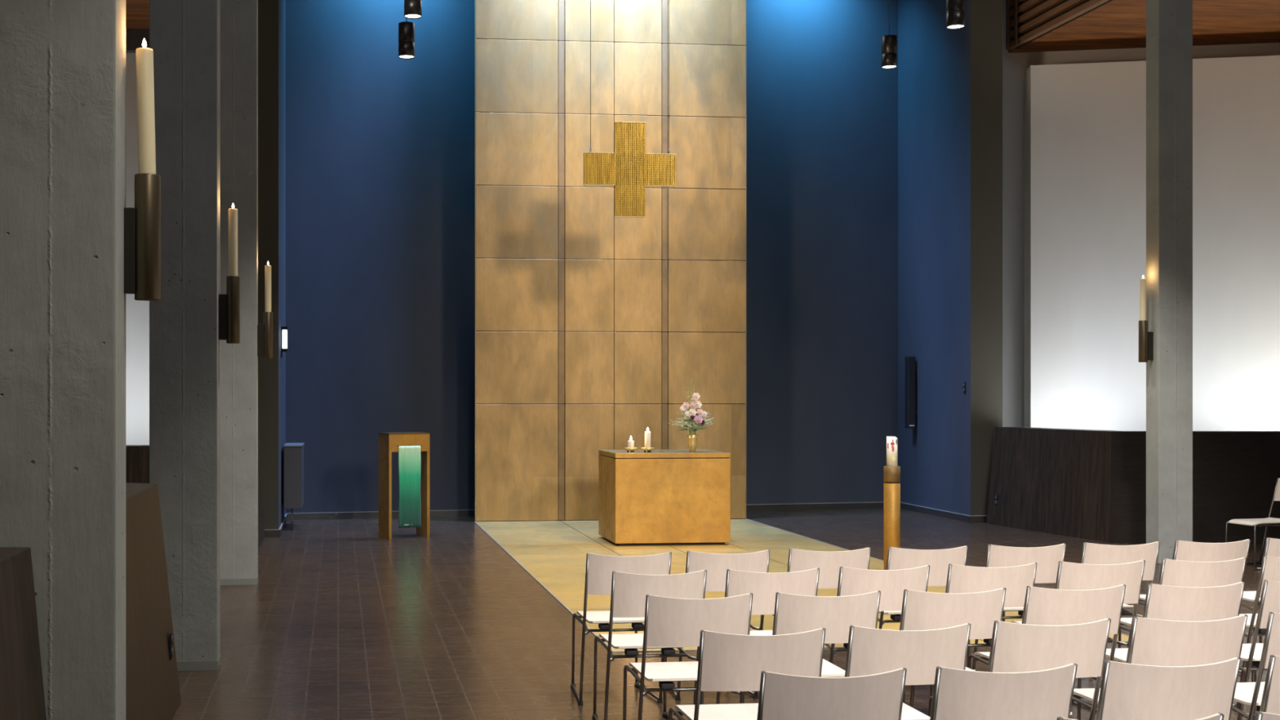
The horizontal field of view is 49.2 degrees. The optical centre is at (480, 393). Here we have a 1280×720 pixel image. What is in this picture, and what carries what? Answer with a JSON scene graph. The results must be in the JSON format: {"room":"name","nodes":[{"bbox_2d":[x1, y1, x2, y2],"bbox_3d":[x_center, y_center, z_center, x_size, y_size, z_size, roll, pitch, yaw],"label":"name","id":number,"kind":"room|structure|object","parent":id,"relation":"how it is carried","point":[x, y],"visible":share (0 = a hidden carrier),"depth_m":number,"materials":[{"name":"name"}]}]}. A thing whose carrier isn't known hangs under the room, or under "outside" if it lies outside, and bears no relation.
{"room":"house of worship","nodes":[
{"label":"house of worship","id":0,"kind":"room"},
{"bbox_2d":[0,0,125,719],"bbox_3d":[-1.382,-4.200,4.508,0.410,11.800,0.220,0,0,-6],"label":"concrete pillar","id":1,"kind":"structure","parent":0,"point":[63,62],"depth_m":4.40,"materials":[{"name":"grey concrete"}]},
{"bbox_2d":[124,173,160,301],"bbox_3d":[-1.129,-0.521,4.618,0.116,0.418,0.085,0,0,-6],"label":"candle sconce","id":2,"kind":"object","parent":1,"relation":"attached to","point":[142,222],"visible":1,"depth_m":4.58,"materials":[{"name":"brown metal"}]},
{"bbox_2d":[135,38,155,173],"bbox_3d":[-1.119,-0.942,4.619,0.057,0.493,0.057,-1,0,-6],"label":"candle","id":3,"kind":"object","parent":2,"relation":"on","point":[144,55],"visible":0.93,"depth_m":4.60,"materials":[{"name":"beige wax"}]},
{"bbox_2d":[125,53,149,444],"bbox_3d":[-6.445,-1.425,17.884,6.839,6.250,0.300,0,0,-6],"label":"wall","id":4,"kind":"structure","parent":0,"point":[137,312],"depth_m":17.93,"materials":[{"name":"white paint"}]},
{"bbox_2d":[125,28,149,53],"bbox_3d":[-6.422,-4.560,17.660,6.839,0.280,0.150,0,0,-6],"label":"trim","id":5,"kind":"structure","parent":4,"relation":"attached to","point":[135,37],"depth_m":17.79,"materials":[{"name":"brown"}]},
{"bbox_2d":[125,0,149,28],"bbox_3d":[-5.764,-4.775,5.941,7.750,0.150,25.000,0,0,-6],"label":"ceiling","id":6,"kind":"structure","parent":0,"point":[137,11],"depth_m":17.12,"materials":[{"name":"brown wood"}]},
{"bbox_2d":[149,0,220,671],"bbox_3d":[-1.831,-4.200,8.568,0.414,11.800,0.224,0,0,-6],"label":"concrete pillar","id":7,"kind":"structure","parent":0,"point":[184,35],"depth_m":8.46,"materials":[{"name":"grey concrete"}]},
{"bbox_2d":[218,275,239,343],"bbox_3d":[-1.565,-0.521,8.618,0.129,0.418,0.085,0,0,-6],"label":"candle sconce","id":8,"kind":"object","parent":7,"relation":"attached to","point":[229,302],"visible":1,"depth_m":8.58,"materials":[{"name":"brown metal"}]},
{"bbox_2d":[228,203,237,275],"bbox_3d":[-1.543,-0.943,8.620,0.057,0.493,0.057,0,0,-6],"label":"candle","id":9,"kind":"object","parent":8,"relation":"on","point":[233,212],"visible":1,"depth_m":8.60,"materials":[{"name":"beige wax"}]},
{"bbox_2d":[220,0,257,585],"bbox_3d":[-2.202,-4.200,12.358,0.414,11.800,0.224,0,0,-6],"label":"concrete pillar","id":10,"kind":"structure","parent":0,"point":[238,18],"depth_m":12.26,"materials":[{"name":"grey concrete"}]},
{"bbox_2d":[257,311,272,358],"bbox_3d":[-1.934,-0.521,12.417,0.136,0.418,0.085,0,0,-6],"label":"candle sconce","id":11,"kind":"object","parent":10,"relation":"attached to","point":[264,332],"visible":1,"depth_m":12.38,"materials":[{"name":"brown metal"}]},
{"bbox_2d":[265,261,271,311],"bbox_3d":[-1.908,-0.943,12.420,0.057,0.493,0.057,0,0,-6],"label":"candle","id":12,"kind":"object","parent":11,"relation":"on","point":[268,268],"visible":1,"depth_m":12.39,"materials":[{"name":"beige wax"}]},
{"bbox_2d":[257,0,285,529],"bbox_3d":[-2.717,-2.800,17.407,0.440,9.000,2.224,0,0,-6],"label":"wall","id":13,"kind":"structure","parent":0,"point":[271,13],"depth_m":16.32,"materials":[{"name":"blue paint"}]},
{"bbox_2d":[264,528,279,537],"bbox_3d":[-2.592,1.653,16.289,0.460,0.093,0.020,0,0,-6],"label":"baseboard","id":14,"kind":"structure","parent":13,"relation":"attached to","point":[275,532],"depth_m":16.29,"materials":[{"name":"grey"}]},
{"bbox_2d":[279,513,287,537],"bbox_3d":[-2.484,1.653,17.417,0.020,0.093,2.196,0,0,-6],"label":"baseboard","id":15,"kind":"structure","parent":13,"relation":"attached to","point":[285,519],"depth_m":17.32,"materials":[{"name":"grey"}]},
{"bbox_2d":[280,326,287,357],"bbox_3d":[-2.412,-0.630,16.974,0.080,0.380,0.064,0,0,-6],"label":"wall lamp","id":16,"kind":"object","parent":13,"relation":"attached to","point":[283,329],"visible":1,"depth_m":16.94,"materials":[{"name":"white"}]},
{"bbox_2d":[282,442,304,529],"bbox_3d":[-2.371,1.170,17.531,0.250,1.050,0.916,0,0,-6],"label":"radiator","id":17,"kind":"object","parent":13,"relation":"attached to","point":[293,454],"visible":1,"depth_m":17.09,"materials":[{"name":"grey metal"}]},
{"bbox_2d":[285,0,897,513],"bbox_3d":[1.788,-2.800,19.672,9.991,9.000,0.298,0,0,-13],"label":"wall","id":18,"kind":"structure","parent":0,"point":[380,144],"depth_m":19.04,"materials":[{"name":"blue paint"}]},
{"bbox_2d":[287,502,884,519],"bbox_3d":[1.796,1.653,19.508,8.990,0.093,0.020,0,0,-13],"label":"baseboard","id":19,"kind":"structure","parent":18,"relation":"attached to","point":[463,513],"depth_m":19.06,"materials":[{"name":"grey"}]},
{"bbox_2d":[583,0,676,217],"bbox_3d":[1.798,-4.710,16.600,1.125,5.180,0.066,0,0,-6],"label":"cross","id":20,"kind":"object","parent":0,"point":[628,169],"visible":1,"depth_m":16.57,"materials":[{"name":"gold metal"}]},
{"bbox_2d":[172,508,1266,719],"bbox_3d":[4.703,1.800,8.024,29.000,0.200,27.000,0,0,-6],"label":"floor","id":21,"kind":"structure","parent":0,"point":[340,620],"depth_m":9.86,"materials":[{"name":"brown wood"}]},
{"bbox_2d":[0,546,46,719],"bbox_3d":[-1.279,1.093,1.879,0.440,1.215,5.000,0,0,-6],"label":"partition panel","id":22,"kind":"object","parent":21,"relation":"on","point":[21,682],"visible":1,"depth_m":4.12,"materials":[{"name":"brown wood"}]},
{"bbox_2d":[125,482,181,719],"bbox_3d":[-1.714,1.093,6.102,0.440,1.215,2.970,0,0,-6],"label":"partition panel","id":23,"kind":"object","parent":21,"relation":"on","point":[152,679],"visible":0.41,"depth_m":6.71,"materials":[{"name":"brown wood"}]},
{"bbox_2d":[168,631,173,660],"bbox_3d":[-1.637,1.340,7.321,0.018,0.140,0.060,0,0,-6],"label":"wall socket","id":24,"kind":"object","parent":23,"relation":"attached to","point":[171,637],"visible":1,"depth_m":7.29,"materials":[{"name":"black plastic"}]},
{"bbox_2d":[125,444,264,550],"bbox_3d":[-4.915,1.093,14.248,5.140,1.215,3.551,0,0,-6],"label":"parapet","id":25,"kind":"object","parent":21,"relation":"on","point":[137,456],"visible":0.11,"depth_m":12.70,"materials":[{"name":"brown wood"}]},
{"bbox_2d":[377,431,430,539],"bbox_3d":[-0.901,1.083,16.341,0.527,1.235,0.329,0,0,-27],"label":"lectern","id":26,"kind":"object","parent":21,"relation":"on","point":[388,442],"visible":0.92,"depth_m":16.25,"materials":[{"name":"brown wood"}]},
{"bbox_2d":[398,445,421,528],"bbox_3d":[-0.825,1.095,16.181,0.284,0.960,0.039,0,0,-27],"label":"hanging cloth","id":27,"kind":"object","parent":26,"relation":"hanging from","point":[409,456],"visible":1,"depth_m":16.16,"materials":[{"name":"green fabric"}]},
{"bbox_2d":[474,0,746,521],"bbox_3d":[1.755,-2.460,18.483,3.672,8.320,0.101,0,0,-6],"label":"wall","id":28,"kind":"structure","parent":21,"relation":"on","point":[593,326],"depth_m":18.41,"materials":[{"name":"brown"}]},
{"bbox_2d":[570,551,671,705],"bbox_3d":[0.759,1.274,7.644,0.477,0.852,0.707,0,0,-6],"label":"chair","id":29,"kind":"object","parent":21,"relation":"on","point":[599,568],"visible":0.75,"depth_m":7.36,"materials":[{"name":"wood"}]},
{"bbox_2d":[591,569,706,719],"bbox_3d":[0.824,1.274,6.898,0.477,0.852,0.707,0,0,-7],"label":"chair","id":30,"kind":"object","parent":21,"relation":"on","point":[629,591],"visible":0.73,"depth_m":6.60,"materials":[{"name":"brown wood"}]},
{"bbox_2d":[622,592,752,719],"bbox_3d":[0.895,1.274,6.131,0.477,0.852,0.707,0,0,-6],"label":"chair","id":31,"kind":"object","parent":21,"relation":"on","point":[668,621],"visible":0.79,"depth_m":5.83,"materials":[{"name":"brown wood"}]},
{"bbox_2d":[666,549,770,700],"bbox_3d":[1.306,1.274,7.753,0.477,0.852,0.707,0,0,-7],"label":"chair","id":32,"kind":"object","parent":21,"relation":"on","point":[716,565],"visible":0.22,"depth_m":7.43,"materials":[{"name":"brown wood"}]},
{"bbox_2d":[668,627,825,719],"bbox_3d":[0.985,1.274,5.259,0.477,0.852,0.707,0,0,-6],"label":"chair","id":33,"kind":"object","parent":21,"relation":"on","point":[727,662],"visible":0.79,"depth_m":4.95,"materials":[{"name":"brown wood"}]},
{"bbox_2d":[699,568,819,704],"bbox_3d":[1.384,1.274,6.973,0.477,0.852,0.707,0,0,-6],"label":"chair","id":34,"kind":"object","parent":21,"relation":"on","point":[763,587],"visible":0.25,"depth_m":6.65,"materials":[{"name":"brown wood"}]},
{"bbox_2d":[474,519,1128,652],"bbox_3d":[2.233,1.696,13.839,3.700,0.007,9.237,0,0,-6],"label":"carpet","id":35,"kind":"object","parent":21,"relation":"on","point":[553,553],"visible":0.36,"depth_m":14.80,"materials":[{"name":"beige carpet"}]},
{"bbox_2d":[598,448,730,546],"bbox_3d":[2.093,1.179,15.849,1.305,1.029,1.000,0,0,-6],"label":"altar","id":36,"kind":"object","parent":35,"relation":"on","point":[655,497],"visible":0.99,"depth_m":15.36,"materials":[{"name":"brown"}]},
{"bbox_2d":[623,447,637,452],"bbox_3d":[1.699,0.639,15.580,0.154,0.052,0.154,0,0,-6],"label":"dish","id":37,"kind":"object","parent":36,"relation":"on","point":[627,449],"visible":1,"depth_m":15.53,"materials":[{"name":"gold metal"}]},
{"bbox_2d":[623,447,637,450],"bbox_3d":[1.699,0.629,15.580,0.154,0.032,0.154,0,0,-6],"label":"bowl","id":38,"kind":"object","parent":37,"relation":"on","point":[625,448],"depth_m":15.52,"materials":[{"name":"gold metal"}]},
{"bbox_2d":[627,436,634,448],"bbox_3d":[1.699,0.556,15.580,0.070,0.152,0.070,0,0,-6],"label":"candle","id":39,"kind":"object","parent":37,"relation":"on","point":[630,443],"visible":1,"depth_m":15.55,"materials":[{"name":"beige wax"}]},
{"bbox_2d":[640,447,654,452],"bbox_3d":[1.889,0.639,15.580,0.154,0.052,0.154,0,0,-6],"label":"dish","id":40,"kind":"object","parent":36,"relation":"on","point":[644,449],"visible":1,"depth_m":15.54,"materials":[{"name":"gold metal"}]},
{"bbox_2d":[644,426,650,448],"bbox_3d":[1.889,0.506,15.580,0.068,0.252,0.068,0,0,-6],"label":"candle","id":41,"kind":"object","parent":40,"relation":"on","point":[647,434],"visible":1,"depth_m":15.55,"materials":[{"name":"beige wax"}]},
{"bbox_2d":[640,447,654,450],"bbox_3d":[1.889,0.629,15.580,0.154,0.032,0.154,0,0,-6],"label":"bowl","id":42,"kind":"object","parent":40,"relation":"on","point":[642,448],"depth_m":15.52,"materials":[{"name":"gold metal"}]},
{"bbox_2d":[686,434,697,451],"bbox_3d":[2.422,0.569,15.760,0.136,0.192,0.136,0,0,-6],"label":"flower vase","id":43,"kind":"object","parent":36,"relation":"on","point":[692,439],"visible":1,"depth_m":15.72,"materials":[{"name":"gold metal"}]},
{"bbox_2d":[668,377,714,435],"bbox_3d":[2.405,0.215,15.749,0.551,0.779,0.371,0,0,-6],"label":"flower bouquet","id":44,"kind":"object","parent":43,"relation":"in","point":[695,415],"visible":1,"depth_m":15.71,"materials":[{"name":"white plant"}]},
{"bbox_2d":[884,466,900,569],"bbox_3d":[3.919,1.196,13.150,0.151,1.007,0.151,0,0,-6],"label":"candle stand","id":45,"kind":"object","parent":35,"relation":"on","point":[891,473],"visible":0.91,"depth_m":13.09,"materials":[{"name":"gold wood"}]},
{"bbox_2d":[886,435,897,466],"bbox_3d":[3.919,0.557,13.149,0.102,0.312,0.103,0,0,-6],"label":"paschal candle","id":46,"kind":"object","parent":45,"relation":"on","point":[891,442],"visible":1,"depth_m":13.11,"materials":[{"name":"beige wax"}]},
{"bbox_2d":[743,591,880,703],"bbox_3d":[1.458,1.274,6.200,0.477,0.852,0.707,0,0,-6],"label":"chair","id":47,"kind":"object","parent":21,"relation":"on","point":[793,613],"visible":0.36,"depth_m":5.88,"materials":[{"name":"brown wood"}]},
{"bbox_2d":[762,547,871,658],"bbox_3d":[1.887,1.274,7.866,0.477,0.852,0.707,0,0,-6],"label":"chair","id":48,"kind":"object","parent":21,"relation":"on","point":[829,563],"visible":0.21,"depth_m":7.54,"materials":[{"name":"brown wood"}]},
{"bbox_2d":[756,667,906,719],"bbox_3d":[1.052,1.274,4.531,0.477,0.852,0.707,0,0,-7],"label":"chair","id":49,"kind":"object","parent":21,"relation":"on","point":[878,696],"visible":1,"depth_m":4.21,"materials":[{"name":"brown wood"}]},
{"bbox_2d":[824,564,929,707],"bbox_3d":[1.950,1.274,7.076,0.477,0.852,0.707,0,0,-7],"label":"chair","id":50,"kind":"object","parent":21,"relation":"on","point":[891,584],"visible":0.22,"depth_m":6.76,"materials":[{"name":"brown wood"}]},
{"bbox_2d":[844,622,970,719],"bbox_3d":[1.544,1.274,5.359,0.477,0.852,0.707,0,0,-6],"label":"chair","id":51,"kind":"object","parent":21,"relation":"on","point":[870,651],"visible":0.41,"depth_m":5.04,"materials":[{"name":"brown wood"}]},
{"bbox_2d":[877,545,968,629],"bbox_3d":[2.446,1.274,7.948,0.477,0.852,0.707,0,0,-7],"label":"chair","id":52,"kind":"object","parent":21,"relation":"on","point":[898,558],"visible":0.27,"depth_m":7.63,"materials":[{"name":"brown wood"}]},
{"bbox_2d":[899,587,1006,697],"bbox_3d":[2.029,1.274,6.290,0.477,0.852,0.707,0,0,-6],"label":"chair","id":53,"kind":"object","parent":21,"relation":"on","point":[921,611],"visible":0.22,"depth_m":5.97,"materials":[{"name":"brown wood"}]},
{"bbox_2d":[902,562,1037,705],"bbox_3d":[2.523,1.274,7.183,0.477,0.852,0.707,0,0,-7],"label":"chair","id":54,"kind":"object","parent":21,"relation":"on","point":[961,579],"visible":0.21,"depth_m":6.86,"materials":[{"name":"brown wood"}]},
{"bbox_2d":[929,662,1077,719],"bbox_3d":[1.609,1.274,4.604,0.477,0.852,0.707,0,0,-7],"label":"chair","id":55,"kind":"object","parent":21,"relation":"on","point":[957,694],"visible":1,"depth_m":4.28,"materials":[{"name":"brown wood"}]},
{"bbox_2d":[972,543,1066,670],"bbox_3d":[3.046,1.274,8.067,0.477,0.852,0.707,0,0,-6],"label":"chair","id":56,"kind":"object","parent":21,"relation":"on","point":[1047,558],"visible":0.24,"depth_m":7.75,"materials":[{"name":"brown wood"}]},
{"bbox_2d":[928,617,1111,719],"bbox_3d":[2.109,1.274,5.470,0.477,0.852,0.707,0,0,-7],"label":"chair","id":57,"kind":"object","parent":21,"relation":"on","point":[1015,647],"visible":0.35,"depth_m":5.15,"materials":[{"name":"brown wood"}]},
{"bbox_2d":[967,584,1125,680],"bbox_3d":[2.597,1.274,6.394,0.477,0.852,0.707,0,0,-7],"label":"chair","id":58,"kind":"object","parent":21,"relation":"on","point":[1042,606],"visible":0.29,"depth_m":6.08,"materials":[{"name":"brown wood"}]},
{"bbox_2d":[1010,560,1145,707],"bbox_3d":[3.118,1.274,7.293,0.477,0.852,0.707,0,0,-6],"label":"chair","id":59,"kind":"object","parent":21,"relation":"on","point":[1070,575],"visible":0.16,"depth_m":6.97,"materials":[{"name":"brown wood"}]},
{"bbox_2d":[1080,541,1159,671],"bbox_3d":[3.625,1.274,8.172,0.477,0.852,0.707,0,0,-6],"label":"chair","id":60,"kind":"object","parent":21,"relation":"on","point":[1091,553],"visible":0.2,"depth_m":7.85,"materials":[{"name":"brown wood"}]},
{"bbox_2d":[986,426,1279,542],"bbox_3d":[8.884,1.069,16.113,5.683,1.263,2.097,0,0,23],"label":"partition wall","id":61,"kind":"structure","parent":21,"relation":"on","point":[1087,484],"depth_m":15.78,"materials":[{"name":"brown wood"}]},
{"bbox_2d":[995,493,998,505],"bbox_3d":[6.658,1.370,17.818,0.018,0.140,0.060,0,0,-8],"label":"wall socket","id":62,"kind":"object","parent":61,"relation":"attached to","point":[996,495],"visible":1,"depth_m":17.80,"materials":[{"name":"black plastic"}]},
{"bbox_2d":[1057,712,1224,719],"bbox_3d":[1.707,1.274,3.930,0.477,0.852,0.707,0,0,-6],"label":"chair","id":63,"kind":"object","parent":21,"relation":"on","point":[1218,716],"visible":1,"depth_m":3.64,"materials":[{"name":"brown wood"}]},
{"bbox_2d":[1072,614,1248,711],"bbox_3d":[2.677,1.274,5.563,0.477,0.852,0.707,0,0,-6],"label":"chair","id":64,"kind":"object","parent":21,"relation":"on","point":[1153,642],"visible":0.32,"depth_m":5.25,"materials":[{"name":"brown wood"}]},
{"bbox_2d":[1076,582,1244,719],"bbox_3d":[3.172,1.274,6.480,0.477,0.852,0.707,0,0,-7],"label":"chair","id":65,"kind":"object","parent":21,"relation":"on","point":[1166,602],"visible":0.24,"depth_m":6.16,"materials":[{"name":"brown wood"}]},
{"bbox_2d":[1095,657,1240,719],"bbox_3d":[2.174,1.274,4.700,0.477,0.852,0.707,0,0,-7],"label":"chair","id":66,"kind":"object","parent":21,"relation":"on","point":[1128,691],"visible":0.98,"depth_m":4.38,"materials":[{"name":"brown wood"}]},
{"bbox_2d":[1099,557,1246,688],"bbox_3d":[3.694,1.274,7.406,0.477,0.852,0.707,0,0,-7],"label":"chair","id":67,"kind":"object","parent":21,"relation":"on","point":[1172,572],"visible":0.26,"depth_m":7.08,"materials":[{"name":"brown wood"}]},
{"bbox_2d":[1117,538,1250,662],"bbox_3d":[4.213,1.274,8.297,0.477,0.852,0.707,0,0,-6],"label":"chair","id":68,"kind":"object","parent":21,"relation":"on","point":[1189,551],"visible":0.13,"depth_m":7.97,"materials":[{"name":"brown wood"}]},
{"bbox_2d":[1225,478,1279,570],"bbox_3d":[7.745,1.274,13.542,0.707,0.852,0.477,0,0,-13],"label":"chair","id":69,"kind":"object","parent":21,"relation":"on","point":[1268,521],"visible":0.92,"depth_m":13.64,"materials":[{"name":"brown wood"}]},
{"bbox_2d":[1231,612,1279,719],"bbox_3d":[3.252,1.274,5.668,0.477,0.852,0.707,0,0,-6],"label":"chair","id":70,"kind":"object","parent":21,"relation":"on","point":[1251,694],"visible":0.44,"depth_m":5.41,"materials":[{"name":"brown wood"}]},
{"bbox_2d":[1232,555,1279,709],"bbox_3d":[4.278,1.274,7.523,0.477,0.852,0.707,0,0,-7],"label":"chair","id":71,"kind":"object","parent":21,"relation":"on","point":[1270,567],"visible":0.26,"depth_m":7.24,"materials":[{"name":"brown wood"}]},
{"bbox_2d":[1237,580,1279,719],"bbox_3d":[3.750,1.274,6.590,0.477,0.852,0.707,0,0,-7],"label":"chair","id":72,"kind":"object","parent":21,"relation":"on","point":[1269,602],"visible":0.41,"depth_m":6.31,"materials":[{"name":"brown wood"}]},
{"bbox_2d":[1238,537,1279,673],"bbox_3d":[4.816,1.274,8.428,0.477,0.852,0.707,0,0,-6],"label":"chair","id":73,"kind":"object","parent":21,"relation":"on","point":[1272,548],"visible":0.23,"depth_m":8.12,"materials":[{"name":"brown wood"}]},
{"bbox_2d":[1254,711,1279,719],"bbox_3d":[2.257,1.274,3.998,0.477,0.852,0.707,0,0,-7],"label":"chair","id":74,"kind":"object","parent":21,"relation":"on","point":[1259,715],"visible":1,"depth_m":3.67,"materials":[{"name":"brown wood"}]},
{"bbox_2d":[1259,655,1279,714],"bbox_3d":[2.747,1.274,4.790,0.477,0.852,0.707,0,0,-7],"label":"chair","id":75,"kind":"object","parent":21,"relation":"on","point":[1270,702],"visible":0.87,"depth_m":4.48,"materials":[{"name":"brown wood"}]},
{"bbox_2d":[881,0,897,69],"bbox_3d":[4.974,-7.142,16.800,0.180,6.351,0.180,0,0,-6],"label":"pendant lamp","id":76,"kind":"object","parent":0,"point":[889,42],"visible":1,"depth_m":16.72,"materials":[{"name":"black metal"}]},
{"bbox_2d":[897,0,1002,515],"bbox_3d":[6.538,-2.800,19.374,0.440,9.000,2.418,0,0,-6],"label":"wall","id":77,"kind":"structure","parent":0,"point":[950,81],"depth_m":18.72,"materials":[{"name":"blue paint"}]},
{"bbox_2d":[905,356,916,428],"bbox_3d":[6.195,-0.015,19.855,0.140,1.030,0.122,0,0,-6],"label":"loudspeaker","id":78,"kind":"object","parent":77,"relation":"attached to","point":[910,370],"visible":1,"depth_m":19.80,"materials":[{"name":"black plastic"}]},
{"bbox_2d":[900,502,969,522],"bbox_3d":[6.310,1.653,19.311,0.020,0.093,2.338,0,0,-6],"label":"baseboard","id":79,"kind":"structure","parent":77,"relation":"attached to","point":[959,517],"depth_m":19.16,"materials":[{"name":"grey"}]},
{"bbox_2d":[963,382,965,392],"bbox_3d":[6.416,-0.080,18.307,0.018,0.140,0.060,0,0,-6],"label":"light switch","id":80,"kind":"object","parent":77,"relation":"attached to","point":[964,383],"visible":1,"depth_m":18.30,"materials":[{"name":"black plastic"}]},
{"bbox_2d":[968,515,986,523],"bbox_3d":[6.653,1.653,18.157,0.460,0.093,0.020,0,0,-6],"label":"baseboard","id":81,"kind":"structure","parent":77,"relation":"attached to","point":[971,518],"depth_m":18.14,"materials":[{"name":"grey"}]},
{"bbox_2d":[1002,0,1279,426],"bbox_3d":[10.255,-1.900,18.723,7.090,7.200,0.289,0,0,9],"label":"wall","id":82,"kind":"structure","parent":0,"point":[1015,65],"depth_m":19.05,"materials":[{"name":"grey paint"}]},
{"bbox_2d":[1008,0,1279,53],"bbox_3d":[13.858,-4.775,7.961,10.800,0.150,25.000,0,0,-6],"label":"ceiling","id":83,"kind":"structure","parent":0,"point":[1116,24],"depth_m":17.69,"materials":[{"name":"brown wood"}]},
{"bbox_2d":[1005,0,1111,49],"bbox_3d":[7.966,-5.700,11.908,0.137,2.000,14.060,0,0,-6],"label":"slatted ceiling edge","id":84,"kind":"object","parent":83,"relation":"attached to","point":[1033,19],"visible":1,"depth_m":18.12,"materials":[{"name":"brown wood"}]},
{"bbox_2d":[1024,55,1279,431],"bbox_3d":[10.322,-1.335,18.066,6.000,6.070,0.420,0,0,10],"label":"wall","id":85,"kind":"structure","parent":0,"point":[1085,123],"depth_m":18.18,"materials":[{"name":"white paint"}]},
{"bbox_2d":[1146,0,1192,564],"bbox_3d":[6.922,-4.200,13.878,0.360,11.800,0.220,0,0,-6],"label":"concrete pillar","id":86,"kind":"structure","parent":0,"point":[1169,23],"depth_m":13.78,"materials":[{"name":"grey concrete"}]},
{"bbox_2d":[1138,320,1153,362],"bbox_3d":[6.676,-0.521,13.862,0.132,0.418,0.085,0,0,-6],"label":"candle sconce","id":87,"kind":"object","parent":86,"relation":"attached to","point":[1145,337],"visible":1,"depth_m":13.83,"materials":[{"name":"brown metal"}]},
{"bbox_2d":[1140,275,1146,320],"bbox_3d":[6.653,-0.943,13.860,0.057,0.493,0.057,0,0,-6],"label":"candle","id":88,"kind":"object","parent":87,"relation":"on","point":[1143,281],"visible":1,"depth_m":13.83,"materials":[{"name":"beige wax"}]},
{"bbox_3d":[4.985,-10.200,5.288,29.000,0.200,21.500,0,0,-6],"label":"ceiling","id":89,"kind":"structure","parent":0,"visible":0},
{"bbox_2d":[398,21,414,58],"bbox_3d":[-0.823,-6.924,15.400,0.180,6.351,0.180,0,0,-6],"label":"pendant lamp","id":90,"kind":"object","parent":89,"relation":"hanging from","point":[406,28],"visible":1,"depth_m":15.32,"materials":[{"name":"black metal"}]},
{"bbox_2d":[404,0,422,18],"bbox_3d":[-0.693,-7.048,14.200,0.180,6.351,0.180,0,0,-6],"label":"pendant lamp","id":91,"kind":"object","parent":89,"relation":"hanging from","point":[412,8],"visible":1,"depth_m":14.13,"materials":[{"name":"black metal"}]},
{"bbox_2d":[946,0,964,29],"bbox_3d":[4.887,-6.940,14.200,0.180,6.351,0.180,0,0,-6],"label":"pendant lamp","id":92,"kind":"object","parent":89,"relation":"hanging from","point":[955,9],"visible":1,"depth_m":14.13,"materials":[{"name":"black metal"}]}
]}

